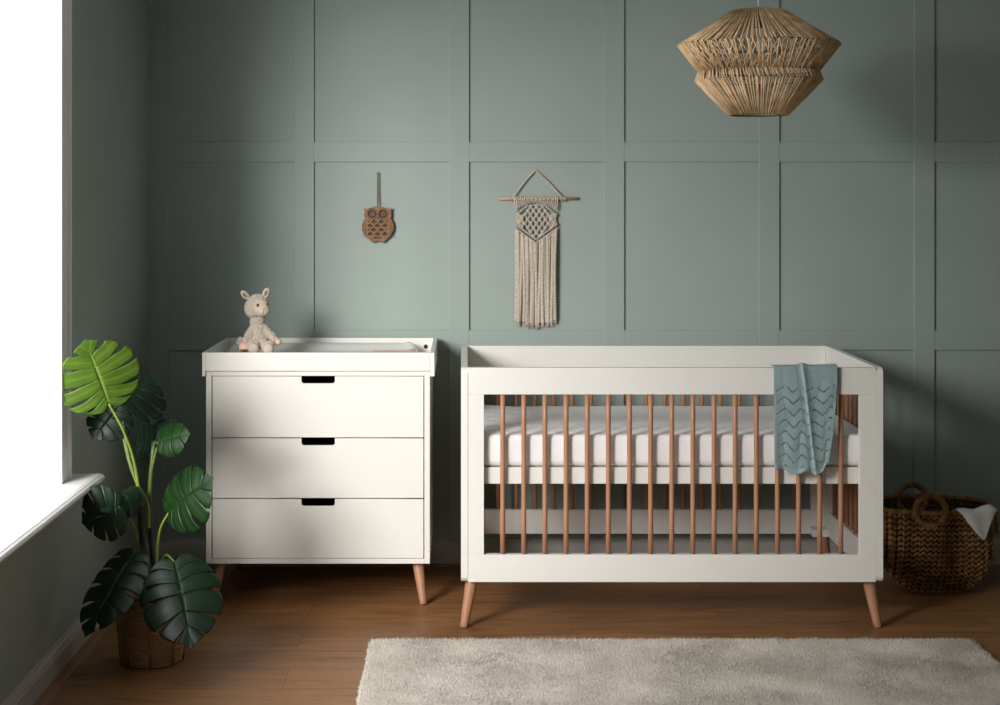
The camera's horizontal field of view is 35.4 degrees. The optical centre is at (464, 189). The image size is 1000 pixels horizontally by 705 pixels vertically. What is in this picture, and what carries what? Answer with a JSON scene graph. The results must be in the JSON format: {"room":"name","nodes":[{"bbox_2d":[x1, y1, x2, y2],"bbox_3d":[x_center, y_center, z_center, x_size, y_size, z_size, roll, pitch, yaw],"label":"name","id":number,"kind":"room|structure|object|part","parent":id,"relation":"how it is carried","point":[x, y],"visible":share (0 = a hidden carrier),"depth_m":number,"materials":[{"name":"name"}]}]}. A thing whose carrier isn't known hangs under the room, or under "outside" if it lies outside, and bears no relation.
{"room":"children's room","nodes":[
{"label":"children's room","id":0,"kind":"room"},
{"bbox_2d":[0,0,148,702],"bbox_3d":[-1.382,0.250,2.542,0.240,2.500,7.685,0,0,0],"label":"wall","id":1,"kind":"structure","parent":0,"point":[45,582],"depth_m":5.37,"materials":[{"name":"green paint"}]},
{"bbox_2d":[0,0,104,562],"bbox_3d":[-1.325,-0.013,3.447,0.343,1.904,3.165,0,0,0],"label":"window","id":2,"kind":"structure","parent":1,"relation":"in","point":[38,484],"depth_m":4.84,"materials":[{"name":"glass"}]},
{"bbox_3d":[-1.325,0.924,3.447,0.343,0.030,3.165,0,0,0],"label":"sill","id":3,"kind":"part","parent":2,"relation":"part of","materials":[{"name":"paint"}]},
{"bbox_2d":[0,540,149,704],"bbox_3d":[-1.253,1.447,2.523,0.018,0.106,7.447,0,0,0],"label":"baseboard","id":4,"kind":"structure","parent":1,"relation":"attached to","point":[36,681],"depth_m":4.71,"materials":[{"name":"paint"}]},
{"bbox_2d":[116,588,184,668],"bbox_3d":[-0.998,1.395,5.000,0.221,0.207,0.221,0,0,0],"label":"pot","id":5,"kind":"object","parent":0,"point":[139,646],"depth_m":4.91,"materials":[{"name":"wicker"}]},
{"bbox_2d":[49,567,999,704],"bbox_3d":[0.919,1.540,2.542,4.962,0.080,7.685,0,0,0],"label":"floor","id":6,"kind":"structure","parent":0,"point":[280,635],"depth_m":5.48,"materials":[{"name":"brown wood"}]},
{"bbox_2d":[62,339,222,668],"bbox_3d":[-0.987,0.979,4.935,0.491,1.039,0.479,0,0,0],"label":"monstera","id":7,"kind":"object","parent":6,"relation":"on","point":[158,615],"visible":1,"depth_m":4.86,"materials":[{"name":"green plant"}]},
{"bbox_3d":[-1.009,1.163,4.987,0.069,0.331,0.031,0,0,-44],"label":"stem","id":8,"kind":"part","parent":7,"relation":"part of","materials":[{"name":"green plant"}]},
{"bbox_3d":[-0.994,1.153,5.016,0.045,0.355,0.028,0,0,40],"label":"stem","id":9,"kind":"part","parent":7,"relation":"part of","materials":[{"name":"green plant"}]},
{"bbox_2d":[206,371,432,604],"bbox_3d":[-0.531,1.076,5.937,0.808,0.846,0.556,0,0,0],"label":"dresser","id":10,"kind":"object","parent":6,"relation":"on","point":[305,467],"visible":0.82,"depth_m":5.66,"materials":[{"name":"beige paint"}]},
{"bbox_3d":[-0.898,1.420,5.700,0.041,0.158,0.087,0,0,24],"label":"leg","id":11,"kind":"part","parent":10,"relation":"part of","materials":[{"name":"brown wood"}]},
{"bbox_3d":[-0.896,1.420,6.158,0.041,0.157,0.079,0,0,-23],"label":"leg","id":12,"kind":"part","parent":10,"relation":"part of","materials":[{"name":"brown wood"}]},
{"bbox_3d":[-0.531,1.222,5.670,0.761,0.212,0.018,0,0,0],"label":"drawer","id":13,"kind":"part","parent":10,"relation":"part of","materials":[{"name":"beige paint"}]},
{"bbox_3d":[-0.531,1.005,5.670,0.761,0.214,0.018,0,0,0],"label":"drawer","id":14,"kind":"part","parent":10,"relation":"part of","materials":[{"name":"beige paint"}]},
{"bbox_3d":[-0.531,0.783,5.670,0.761,0.220,0.018,0,0,0],"label":"drawer","id":15,"kind":"part","parent":10,"relation":"part of","materials":[{"name":"beige paint"}]},
{"bbox_2d":[202,338,436,375],"bbox_3d":[-0.529,0.629,5.936,0.838,0.086,0.572,0,0,0],"label":"tray","id":16,"kind":"object","parent":10,"relation":"on","point":[215,358],"visible":0.8,"depth_m":5.65,"materials":[{"name":"beige paint"}]},
{"bbox_2d":[227,342,417,351],"bbox_3d":[-0.551,0.619,5.937,0.747,0.048,0.534,0,0,0],"label":"mat","id":17,"kind":"object","parent":16,"relation":"in","point":[408,346],"visible":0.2,"depth_m":6.11,"materials":[{"name":"fabric"}]},
{"bbox_2d":[236,288,280,351],"bbox_3d":[-0.761,0.480,5.780,0.170,0.237,0.123,0,0,0],"label":"plush llama","id":18,"kind":"object","parent":17,"relation":"on","point":[256,337],"visible":0.99,"depth_m":5.77,"materials":[{"name":"brown fabric"}]},
{"bbox_3d":[-0.164,1.420,5.700,0.041,0.158,0.087,0,0,-24],"label":"leg","id":19,"kind":"part","parent":10,"relation":"part of","materials":[{"name":"brown wood"}]},
{"bbox_3d":[-0.166,1.420,6.158,0.041,0.157,0.079,0,0,23],"label":"leg","id":20,"kind":"part","parent":10,"relation":"part of","materials":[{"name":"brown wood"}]},
{"bbox_2d":[460,345,882,627],"bbox_3d":[0.706,1.052,5.740,1.447,0.893,0.782,0,0,0],"label":"cot","id":21,"kind":"object","parent":6,"relation":"on","point":[846,508],"visible":0.85,"depth_m":5.36,"materials":[{"name":"beige paint"}]},
{"bbox_3d":[-0.002,0.973,5.740,0.023,0.733,0.782,0,0,0],"label":"panel","id":22,"kind":"part","parent":21,"relation":"part of","materials":[{"name":"beige paint"}]},
{"bbox_3d":[0.016,1.415,5.389,0.043,0.169,0.070,0,0,39],"label":"leg","id":23,"kind":"part","parent":21,"relation":"part of","materials":[{"name":"brown wood"}]},
{"bbox_3d":[0.706,0.973,6.116,1.392,0.732,0.026,0,0,0],"label":"panel","id":24,"kind":"part","parent":21,"relation":"part of","materials":[{"name":"beige paint"}]},
{"bbox_2d":[484,405,857,465],"bbox_3d":[0.706,0.891,5.739,1.386,0.119,0.718,0,0,0],"label":"mattress","id":25,"kind":"object","parent":21,"relation":"on","point":[555,414],"visible":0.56,"depth_m":5.39,"materials":[{"name":"fabric"}]},
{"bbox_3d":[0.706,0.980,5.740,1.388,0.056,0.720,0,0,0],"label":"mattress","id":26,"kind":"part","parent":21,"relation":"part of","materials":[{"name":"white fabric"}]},
{"bbox_2d":[771,363,836,474],"bbox_3d":[1.164,0.778,5.349,0.232,0.377,0.085,0,0,0],"label":"knitted blanket","id":27,"kind":"object","parent":21,"relation":"hanging from","point":[805,395],"visible":1,"depth_m":5.33,"materials":[{"name":"teal fabric"}]},
{"bbox_3d":[1.397,1.415,6.091,0.043,0.169,0.070,0,0,39],"label":"leg","id":28,"kind":"part","parent":21,"relation":"part of","materials":[{"name":"brown wood"}]},
{"bbox_3d":[1.415,0.973,5.740,0.023,0.733,0.782,0,0,0],"label":"panel","id":29,"kind":"part","parent":21,"relation":"part of","materials":[{"name":"beige paint"}]},
{"bbox_3d":[1.397,1.415,5.389,0.043,0.169,0.070,0,0,-39],"label":"leg","id":30,"kind":"part","parent":21,"relation":"part of","materials":[{"name":"brown wood"}]},
{"bbox_2d":[356,636,999,704],"bbox_3d":[0.685,1.489,4.578,2.016,0.020,1.269,0,0,0],"label":"rug","id":31,"kind":"object","parent":6,"relation":"on","point":[404,671],"visible":1,"depth_m":4.83,"materials":[{"name":"carpet"}]},
{"bbox_2d":[883,481,998,592],"bbox_3d":[1.757,1.305,5.935,0.500,0.387,0.380,0,0,0],"label":"seagrass basket","id":32,"kind":"object","parent":6,"relation":"on","point":[928,546],"visible":0.94,"depth_m":5.79,"materials":[{"name":"brown wicker"}]},
{"bbox_3d":[1.739,1.201,6.097,0.136,0.136,0.021,0,0,0],"label":"handle","id":33,"kind":"part","parent":32,"relation":"part of","materials":[{"name":"brown wicker"}]},
{"bbox_3d":[1.711,1.179,5.763,0.136,0.136,0.021,0,0,0],"label":"handle","id":34,"kind":"part","parent":32,"relation":"part of","materials":[{"name":"brown wicker"}]},
{"bbox_2d":[952,504,996,540],"bbox_3d":[1.891,1.230,5.834,0.221,0.121,0.130,0,0,-28],"label":"cloth","id":35,"kind":"object","parent":32,"relation":"hanging from","point":[980,519],"visible":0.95,"depth_m":5.77,"materials":[{"name":"white fabric"}]},
{"bbox_2d":[149,0,999,541],"bbox_3d":[0.919,0.250,6.320,4.962,2.500,0.130,0,0,0],"label":"wall","id":36,"kind":"structure","parent":0,"point":[862,221],"depth_m":6.26,"materials":[{"name":"green paint"}]},
{"bbox_2d":[362,172,393,241],"bbox_3d":[-0.347,0.069,6.248,0.127,0.280,0.012,0,0,0],"label":"ornament","id":37,"kind":"object","parent":36,"relation":"attached to","point":[377,225],"visible":1,"depth_m":6.24,"materials":[{"name":"brown wood"}]},
{"bbox_2d":[499,170,576,329],"bbox_3d":[0.291,0.237,6.246,0.313,0.639,0.032,0,0,0],"label":"macrame hanging","id":38,"kind":"object","parent":36,"relation":"hanging from","point":[526,248],"visible":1,"depth_m":6.24,"materials":[{"name":"fabric"}]},
{"bbox_3d":[0.204,0.346,6.246,0.016,0.382,0.019,0,0,0],"label":"fringe cord","id":39,"kind":"part","parent":38,"relation":"part of","materials":[{"name":"fabric"}]},
{"bbox_3d":[0.213,0.354,6.242,0.016,0.386,0.020,0,0,0],"label":"fringe cord","id":40,"kind":"part","parent":38,"relation":"part of","materials":[{"name":"fabric"}]},
{"bbox_3d":[0.222,0.353,6.244,0.023,0.372,0.023,0,0,0],"label":"fringe cord","id":41,"kind":"part","parent":38,"relation":"part of","materials":[{"name":"fabric"}]},
{"bbox_3d":[0.233,0.359,6.242,0.021,0.372,0.019,0,0,0],"label":"fringe cord","id":42,"kind":"part","parent":38,"relation":"part of","materials":[{"name":"fabric"}]},
{"bbox_3d":[0.240,0.360,6.245,0.017,0.363,0.020,0,0,0],"label":"fringe cord","id":43,"kind":"part","parent":38,"relation":"part of","materials":[{"name":"fabric"}]},
{"bbox_3d":[0.246,0.365,6.243,0.018,0.362,0.016,0,0,0],"label":"fringe cord","id":44,"kind":"part","parent":38,"relation":"part of","materials":[{"name":"fabric"}]},
{"bbox_3d":[0.253,0.372,6.247,0.020,0.365,0.017,0,0,0],"label":"fringe cord","id":45,"kind":"part","parent":38,"relation":"part of","materials":[{"name":"fabric"}]},
{"bbox_3d":[0.264,0.372,6.243,0.017,0.354,0.018,0,0,0],"label":"fringe cord","id":46,"kind":"part","parent":38,"relation":"part of","materials":[{"name":"fabric"}]},
{"bbox_3d":[0.271,0.378,6.245,0.018,0.356,0.021,0,0,0],"label":"fringe cord","id":47,"kind":"part","parent":38,"relation":"part of","materials":[{"name":"fabric"}]},
{"bbox_3d":[0.281,0.382,6.244,0.020,0.350,0.015,0,0,0],"label":"fringe cord","id":48,"kind":"part","parent":38,"relation":"part of","materials":[{"name":"fabric"}]},
{"bbox_3d":[0.283,0.119,6.250,0.176,0.192,0.024,0,0,0],"label":"knotted panel","id":49,"kind":"part","parent":38,"relation":"part of","materials":[{"name":"fabric"}]},
{"bbox_3d":[0.285,0.381,6.247,0.015,0.350,0.019,0,0,41],"label":"fringe cord","id":50,"kind":"part","parent":38,"relation":"part of","materials":[{"name":"fabric"}]},
{"bbox_3d":[0.288,-0.019,6.251,0.225,0.128,0.022,0,0,0],"label":"hanging cord","id":51,"kind":"part","parent":38,"relation":"part of","materials":[{"name":"fabric"}]},
{"bbox_3d":[0.297,0.375,6.243,0.021,0.349,0.017,0,0,0],"label":"fringe cord","id":52,"kind":"part","parent":38,"relation":"part of","materials":[{"name":"fabric"}]},
{"bbox_3d":[0.305,0.371,6.247,0.017,0.353,0.018,0,0,0],"label":"fringe cord","id":53,"kind":"part","parent":38,"relation":"part of","materials":[{"name":"fabric"}]},
{"bbox_3d":[0.309,0.368,6.242,0.015,0.357,0.019,0,0,33],"label":"fringe cord","id":54,"kind":"part","parent":38,"relation":"part of","materials":[{"name":"fabric"}]},
{"bbox_3d":[0.321,0.366,6.247,0.023,0.366,0.018,0,0,0],"label":"fringe cord","id":55,"kind":"part","parent":38,"relation":"part of","materials":[{"name":"fabric"}]},
{"bbox_3d":[0.330,0.361,6.243,0.016,0.368,0.017,0,0,0],"label":"fringe cord","id":56,"kind":"part","parent":38,"relation":"part of","materials":[{"name":"fabric"}]},
{"bbox_3d":[0.335,0.357,6.246,0.015,0.369,0.020,0,0,37],"label":"fringe cord","id":57,"kind":"part","parent":38,"relation":"part of","materials":[{"name":"fabric"}]},
{"bbox_3d":[0.347,0.357,6.241,0.020,0.381,0.021,0,0,0],"label":"fringe cord","id":58,"kind":"part","parent":38,"relation":"part of","materials":[{"name":"fabric"}]},
{"bbox_3d":[0.359,0.346,6.241,0.020,0.380,0.021,0,0,0],"label":"fringe cord","id":59,"kind":"part","parent":38,"relation":"part of","materials":[{"name":"fabric"}]},
{"bbox_2d":[154,539,999,563],"bbox_3d":[1.019,1.447,6.256,4.562,0.106,0.018,0,0,0],"label":"baseboard","id":60,"kind":"structure","parent":36,"relation":"attached to","point":[443,551],"depth_m":6.25,"materials":[{"name":"paint"}]},
{"bbox_2d":[208,564,999,566],"bbox_3d":[1.028,1.495,6.242,4.544,0.010,0.010,0,0,0],"label":"trim","id":61,"kind":"structure","parent":36,"relation":"attached to","point":[210,565],"depth_m":6.24,"materials":[{"name":"paint"}]},
{"bbox_3d":[0.919,-1.040,2.542,4.962,0.080,7.685,0,0,0],"label":"ceiling","id":62,"kind":"structure","parent":0,"visible":0},
{"bbox_2d":[677,0,841,116],"bbox_3d":[0.973,-0.623,5.200,0.536,0.753,0.536,0,0,19],"label":"pendant lamp","id":63,"kind":"object","parent":62,"relation":"hanging from","point":[701,42],"visible":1,"depth_m":5.07,"materials":[{"name":"wicker"}]}
]}

